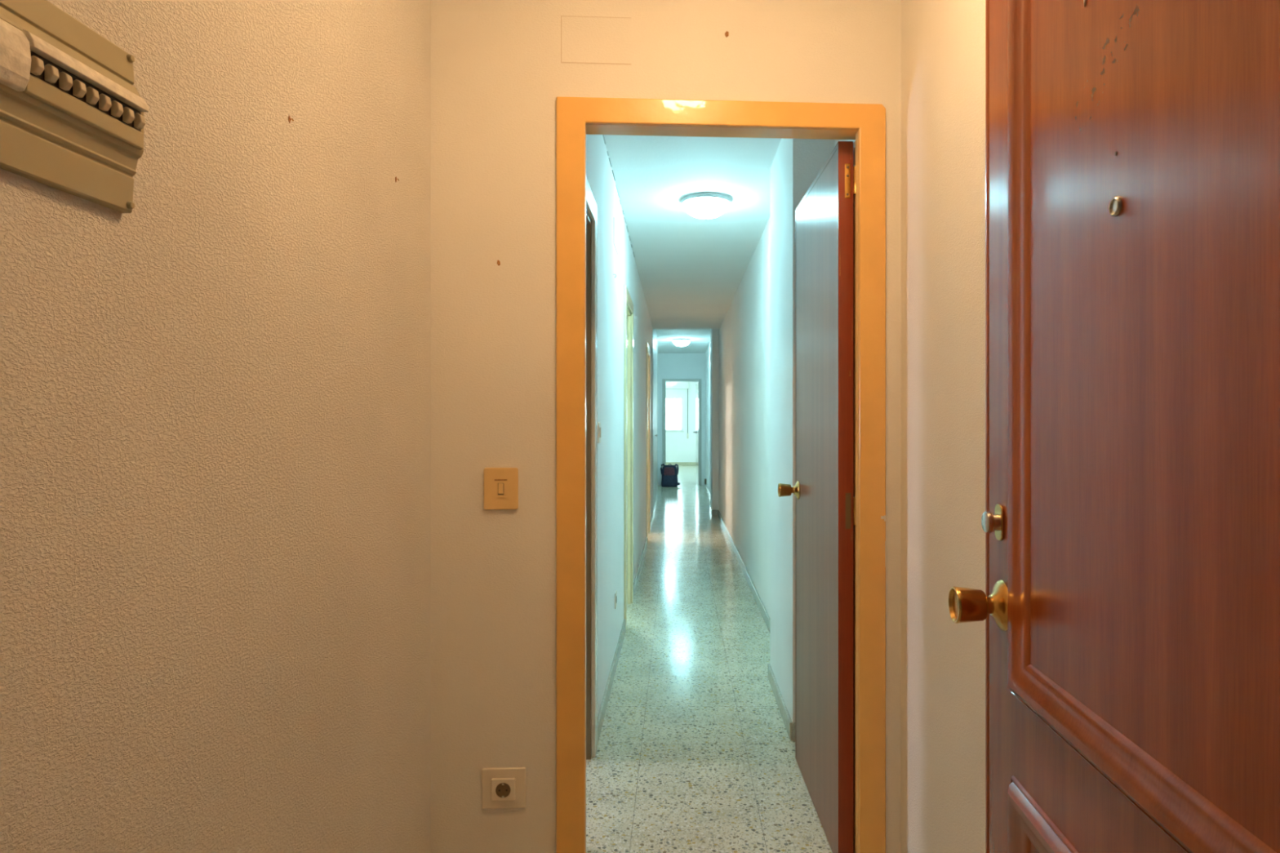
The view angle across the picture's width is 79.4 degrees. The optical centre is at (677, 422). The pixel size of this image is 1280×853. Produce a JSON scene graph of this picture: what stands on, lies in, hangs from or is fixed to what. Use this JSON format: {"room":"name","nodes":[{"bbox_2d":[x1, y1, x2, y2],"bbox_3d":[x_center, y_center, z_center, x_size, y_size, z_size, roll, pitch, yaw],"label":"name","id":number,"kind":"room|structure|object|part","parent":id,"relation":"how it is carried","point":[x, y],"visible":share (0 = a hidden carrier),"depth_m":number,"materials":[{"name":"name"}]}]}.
{"room":"apartment entrance hall","nodes":[
{"label":"apartment entrance hall","id":0,"kind":"room"},
{"bbox_2d":[0,0,430,852],"bbox_3d":[-0.730,0.005,1.190,0.127,2.490,1.824,0,0,1],"label":"wall","id":1,"kind":"structure","parent":0,"point":[215,392],"depth_m":1.14,"materials":[{"name":"paint"}]},
{"bbox_2d":[0,0,149,213],"bbox_3d":[-0.657,-0.351,0.767,0.040,0.194,0.335,0,0,1],"label":"box","id":2,"kind":"object","parent":1,"relation":"attached to","point":[73,121],"visible":1,"depth_m":0.82,"materials":[{"name":"grey plastic"}]},
{"bbox_3d":[-0.664,-0.356,0.767,0.026,0.069,0.335,0,0,1],"label":"rail","id":3,"kind":"part","parent":2,"relation":"part of","materials":[{"name":"grey plastic"}]},
{"bbox_2d":[288,115,293,123],"bbox_3d":[-0.661,-0.519,1.319,0.008,0.014,0.008,0,0,1],"label":"stub","id":4,"kind":"object","parent":1,"relation":"attached to","point":[289,117],"visible":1,"depth_m":1.32,"materials":[{"name":"gold metal"}]},
{"bbox_2d":[586,134,653,757],"bbox_3d":[-0.633,-0.065,8.710,0.634,2.630,13.180,0,0,0],"label":"wall","id":5,"kind":"structure","parent":0,"point":[600,176],"depth_m":3.87,"materials":[{"name":"paint"}]},
{"bbox_2d":[586,177,597,759],"bbox_3d":[-0.362,0.210,2.575,0.115,2.080,0.750,0,0,0],"label":"door frame","id":6,"kind":"structure","parent":5,"relation":"attached to","point":[591,206],"depth_m":2.87,"materials":[{"name":"white paint"}]},
{"bbox_2d":[597,422,601,443],"bbox_3d":[-0.312,0.040,3.090,0.015,0.085,0.085,0,0,0],"label":"light switch","id":7,"kind":"object","parent":5,"relation":"attached to","point":[599,428],"visible":0.84,"depth_m":3.08,"materials":[{"name":"plastic"}]},
{"bbox_2d":[614,590,617,608],"bbox_3d":[-0.316,0.915,3.980,0.007,0.080,0.080,0,0,0],"label":"wall socket","id":8,"kind":"object","parent":5,"relation":"attached to","point":[615,593],"visible":1,"depth_m":3.95,"materials":[{"name":"plastic"}]},
{"bbox_2d":[597,511,653,742],"bbox_3d":[-0.314,1.215,6.550,0.012,0.070,7.200,0,0,0],"label":"baseboard","id":9,"kind":"structure","parent":5,"relation":"attached to","point":[604,703],"depth_m":3.83,"materials":[{"name":"grey tile"}]},
{"bbox_2d":[623,284,633,629],"bbox_3d":[-0.362,0.210,5.015,0.115,2.080,0.770,0,0,0],"label":"door frame","id":10,"kind":"structure","parent":5,"relation":"attached to","point":[628,317],"depth_m":5.31,"materials":[{"name":"beige paint"}]},
{"bbox_2d":[646,342,650,542],"bbox_3d":[-0.362,0.210,8.385,0.115,2.080,0.830,0,0,0],"label":"door frame","id":11,"kind":"structure","parent":5,"relation":"attached to","point":[648,350],"depth_m":8.71,"materials":[{"name":"beige paint"}]},
{"bbox_2d":[653,338,657,507],"bbox_3d":[-0.320,0.010,10.765,0.050,2.320,1.190,0,0,0],"label":"door","id":12,"kind":"structure","parent":5,"relation":"in","point":[654,435],"depth_m":10.58,"materials":[{"name":"brown wood"}]},
{"bbox_2d":[653,328,657,511],"bbox_3d":[-0.334,-0.065,11.375,0.032,2.630,2.450,0,0,0],"label":"trim","id":13,"kind":"structure","parent":5,"relation":"attached to","point":[655,335],"depth_m":12.58,"materials":[{"name":"white paint"}]},
{"bbox_2d":[654,344,657,502],"bbox_3d":[-0.320,0.010,11.975,0.050,2.320,1.210,0,0,0],"label":"door","id":14,"kind":"structure","parent":5,"relation":"in","point":[655,350],"depth_m":11.80,"materials":[{"name":"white wood"}]},
{"bbox_2d":[430,0,901,852],"bbox_3d":[-0.048,0.005,2.106,1.410,2.490,0.100,0,0,-3],"label":"wall","id":15,"kind":"structure","parent":0,"point":[498,74],"depth_m":2.04,"materials":[{"name":"paint"}]},
{"bbox_2d":[484,467,518,509],"bbox_3d":[-0.464,0.174,2.026,0.089,0.110,0.014,0,0,-3],"label":"light switch","id":16,"kind":"object","parent":15,"relation":"attached to","point":[500,484],"visible":1,"depth_m":2.02,"materials":[{"name":"beige plastic"}]},
{"bbox_2d":[481,767,525,808],"bbox_3d":[-0.456,0.963,2.024,0.114,0.106,0.017,0,0,-3],"label":"wall socket","id":17,"kind":"object","parent":15,"relation":"attached to","point":[501,788],"visible":1,"depth_m":2.02,"materials":[{"name":"plastic"}]},
{"bbox_2d":[560,15,631,64],"bbox_3d":[-0.215,-1.016,2.046,0.186,0.124,0.001,0,0,-3],"label":"junction cover","id":18,"kind":"object","parent":15,"relation":"attached to","point":[584,39],"visible":1,"depth_m":2.04,"materials":[{"name":"paint"}]},
{"bbox_2d":[556,96,886,852],"bbox_3d":[0.119,0.195,2.113,0.884,2.110,0.123,0,0,-3],"label":"door frame","id":19,"kind":"structure","parent":15,"relation":"attached to","point":[577,117],"depth_m":2.06,"materials":[{"name":"paint"}]},
{"bbox_2d":[777,141,855,852],"bbox_3d":[0.434,0.228,2.496,0.124,2.028,0.709,0,0,-1],"label":"door","id":20,"kind":"structure","parent":19,"relation":"in","point":[823,489],"depth_m":2.29,"materials":[{"name":"brown wood"}]},
{"bbox_3d":[0.395,0.244,2.781,0.054,0.050,0.050,0,0,-1],"label":"knob","id":21,"kind":"part","parent":20,"relation":"part of","materials":[{"name":"gold metal"}]},
{"bbox_2d":[657,353,705,485],"bbox_3d":[-0.400,-0.065,15.350,3.000,2.630,0.100,0,0,0],"label":"wall","id":22,"kind":"structure","parent":0,"point":[670,366],"depth_m":15.30,"materials":[{"name":"paint"}]},
{"bbox_2d":[662,378,701,485],"bbox_3d":[0.093,0.193,15.343,0.773,2.115,0.114,0,0,0],"label":"door frame","id":23,"kind":"structure","parent":22,"relation":"attached to","point":[664,380],"depth_m":15.29,"materials":[{"name":"grey paint"}]},
{"bbox_2d":[693,382,698,484],"bbox_3d":[0.397,0.220,15.759,0.105,2.040,0.700,0,0,-2],"label":"door","id":24,"kind":"structure","parent":22,"relation":"in","point":[696,432],"depth_m":15.65,"materials":[{"name":"white wood"}]},
{"bbox_2d":[666,382,698,462],"bbox_3d":[-0.400,-0.065,19.025,3.000,2.630,7.250,0,0,0],"label":"wall","id":25,"kind":"structure","parent":0,"point":[679,448],"depth_m":22.50,"materials":[{"name":"paint"}]},
{"bbox_2d":[666,396,684,431],"bbox_3d":[-0.540,-0.235,22.530,1.480,1.030,0.120,0,0,0],"label":"window","id":26,"kind":"structure","parent":25,"relation":"in","point":[682,397],"depth_m":22.55,"materials":[{"name":"white metal"}]},
{"bbox_2d":[666,382,688,389],"bbox_3d":[-0.530,-1.115,22.419,1.740,0.270,0.160,0,0,0],"label":"box","id":27,"kind":"object","parent":25,"relation":"attached to","point":[669,385],"visible":0.24,"depth_m":22.34,"materials":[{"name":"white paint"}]},
{"bbox_2d":[687,389,688,438],"bbox_3d":[0.310,-0.255,22.483,0.044,1.450,0.034,0,0,0],"label":"strap","id":28,"kind":"object","parent":27,"relation":"hanging from","point":[687,389],"visible":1,"depth_m":22.47,"materials":[{"name":"fabric"}]},
{"bbox_2d":[666,462,696,465],"bbox_3d":[-0.400,1.205,22.494,2.800,0.090,0.012,0,0,0],"label":"baseboard","id":29,"kind":"structure","parent":25,"relation":"attached to","point":[667,463],"depth_m":22.49,"materials":[{"name":"white"}]},
{"bbox_2d":[655,328,710,353],"bbox_3d":[-0.950,-1.460,16.600,6.700,0.160,12.800,0,0,0],"label":"ceiling","id":30,"kind":"structure","parent":0,"point":[700,339],"depth_m":12.87,"materials":[{"name":"paint"}]},
{"bbox_2d":[671,338,690,346],"bbox_3d":[0.070,-1.317,12.800,0.315,0.126,0.315,0,0,0],"label":"ceiling lamp","id":31,"kind":"object","parent":30,"relation":"attached to","point":[678,342],"visible":1,"depth_m":12.70,"materials":[{"name":"white glass"}]},
{"bbox_3d":[0.070,-1.310,12.800,0.296,0.088,0.296,0,0,0],"label":"lamp shade","id":32,"kind":"part","parent":31,"relation":"part of","materials":[{"name":"white glass"}]},
{"bbox_2d":[603,134,781,328],"bbox_3d":[-0.950,-1.390,4.000,6.700,0.300,12.400,0,0,0],"label":"ceiling","id":33,"kind":"structure","parent":0,"point":[691,269],"depth_m":4.68,"materials":[{"name":"paint"}]},
{"bbox_2d":[681,192,730,219],"bbox_3d":[0.160,-1.183,4.280,0.273,0.114,0.273,0,0,0],"label":"ceiling lamp","id":34,"kind":"object","parent":33,"relation":"attached to","point":[705,206],"visible":1,"depth_m":4.19,"materials":[{"name":"white glass"}]},
{"bbox_2d":[586,465,832,852],"bbox_3d":[-0.950,1.290,10.400,6.700,0.080,25.200,0,0,0],"label":"floor","id":35,"kind":"structure","parent":0,"point":[695,753],"depth_m":3.21,"materials":[{"name":"stone"}]},
{"bbox_2d":[660,463,679,487],"bbox_3d":[-0.137,1.025,14.997,0.380,0.449,0.215,0,0,4],"label":"backpack","id":36,"kind":"object","parent":35,"relation":"on","point":[669,473],"visible":1,"depth_m":14.93,"materials":[{"name":"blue fabric"}]},
{"bbox_2d":[705,137,855,723],"bbox_3d":[0.588,-0.065,8.735,0.265,2.630,13.130,0,0,0],"label":"wall","id":37,"kind":"structure","parent":0,"point":[750,358],"depth_m":4.76,"materials":[{"name":"paint"}]},
{"bbox_2d":[704,484,795,741],"bbox_3d":[0.531,1.215,9.152,0.177,0.070,12.268,0,0,0],"label":"baseboard","id":38,"kind":"structure","parent":37,"relation":"attached to","point":[789,726],"depth_m":4.66,"materials":[{"name":"grey tile"}]},
{"bbox_2d":[901,0,985,852],"bbox_3d":[0.663,0.005,1.290,0.129,2.490,1.820,0,0,0],"label":"wall","id":39,"kind":"structure","parent":0,"point":[943,42],"depth_m":1.77,"materials":[{"name":"paint"}]},
{"bbox_3d":[-0.025,0.005,0.320,1.650,2.490,0.100,0,0,0],"label":"wall","id":40,"kind":"structure","parent":0,"visible":0},
{"bbox_2d":[948,0,1279,852],"bbox_3d":[0.447,0.232,0.796,0.116,2.024,0.812,0,0,3],"label":"door","id":41,"kind":"structure","parent":40,"relation":"in","point":[1130,604],"depth_m":0.78,"materials":[{"name":"brown wood"}]},
{"bbox_3d":[0.432,0.267,1.127,0.054,0.054,0.054,0,0,3],"label":"knob","id":42,"kind":"part","parent":41,"relation":"part of","materials":[{"name":"gold metal"}]},
{"bbox_3d":[0.475,0.147,1.135,0.004,0.054,0.030,0,0,3],"label":"bolt plate","id":43,"kind":"part","parent":41,"relation":"part of","materials":[{"name":"gold metal"}]},
{"bbox_3d":[0.452,0.817,0.786,0.014,0.637,0.603,0,0,3],"label":"panel moulding","id":44,"kind":"part","parent":41,"relation":"part of","materials":[{"name":"brown wood"}]}
]}

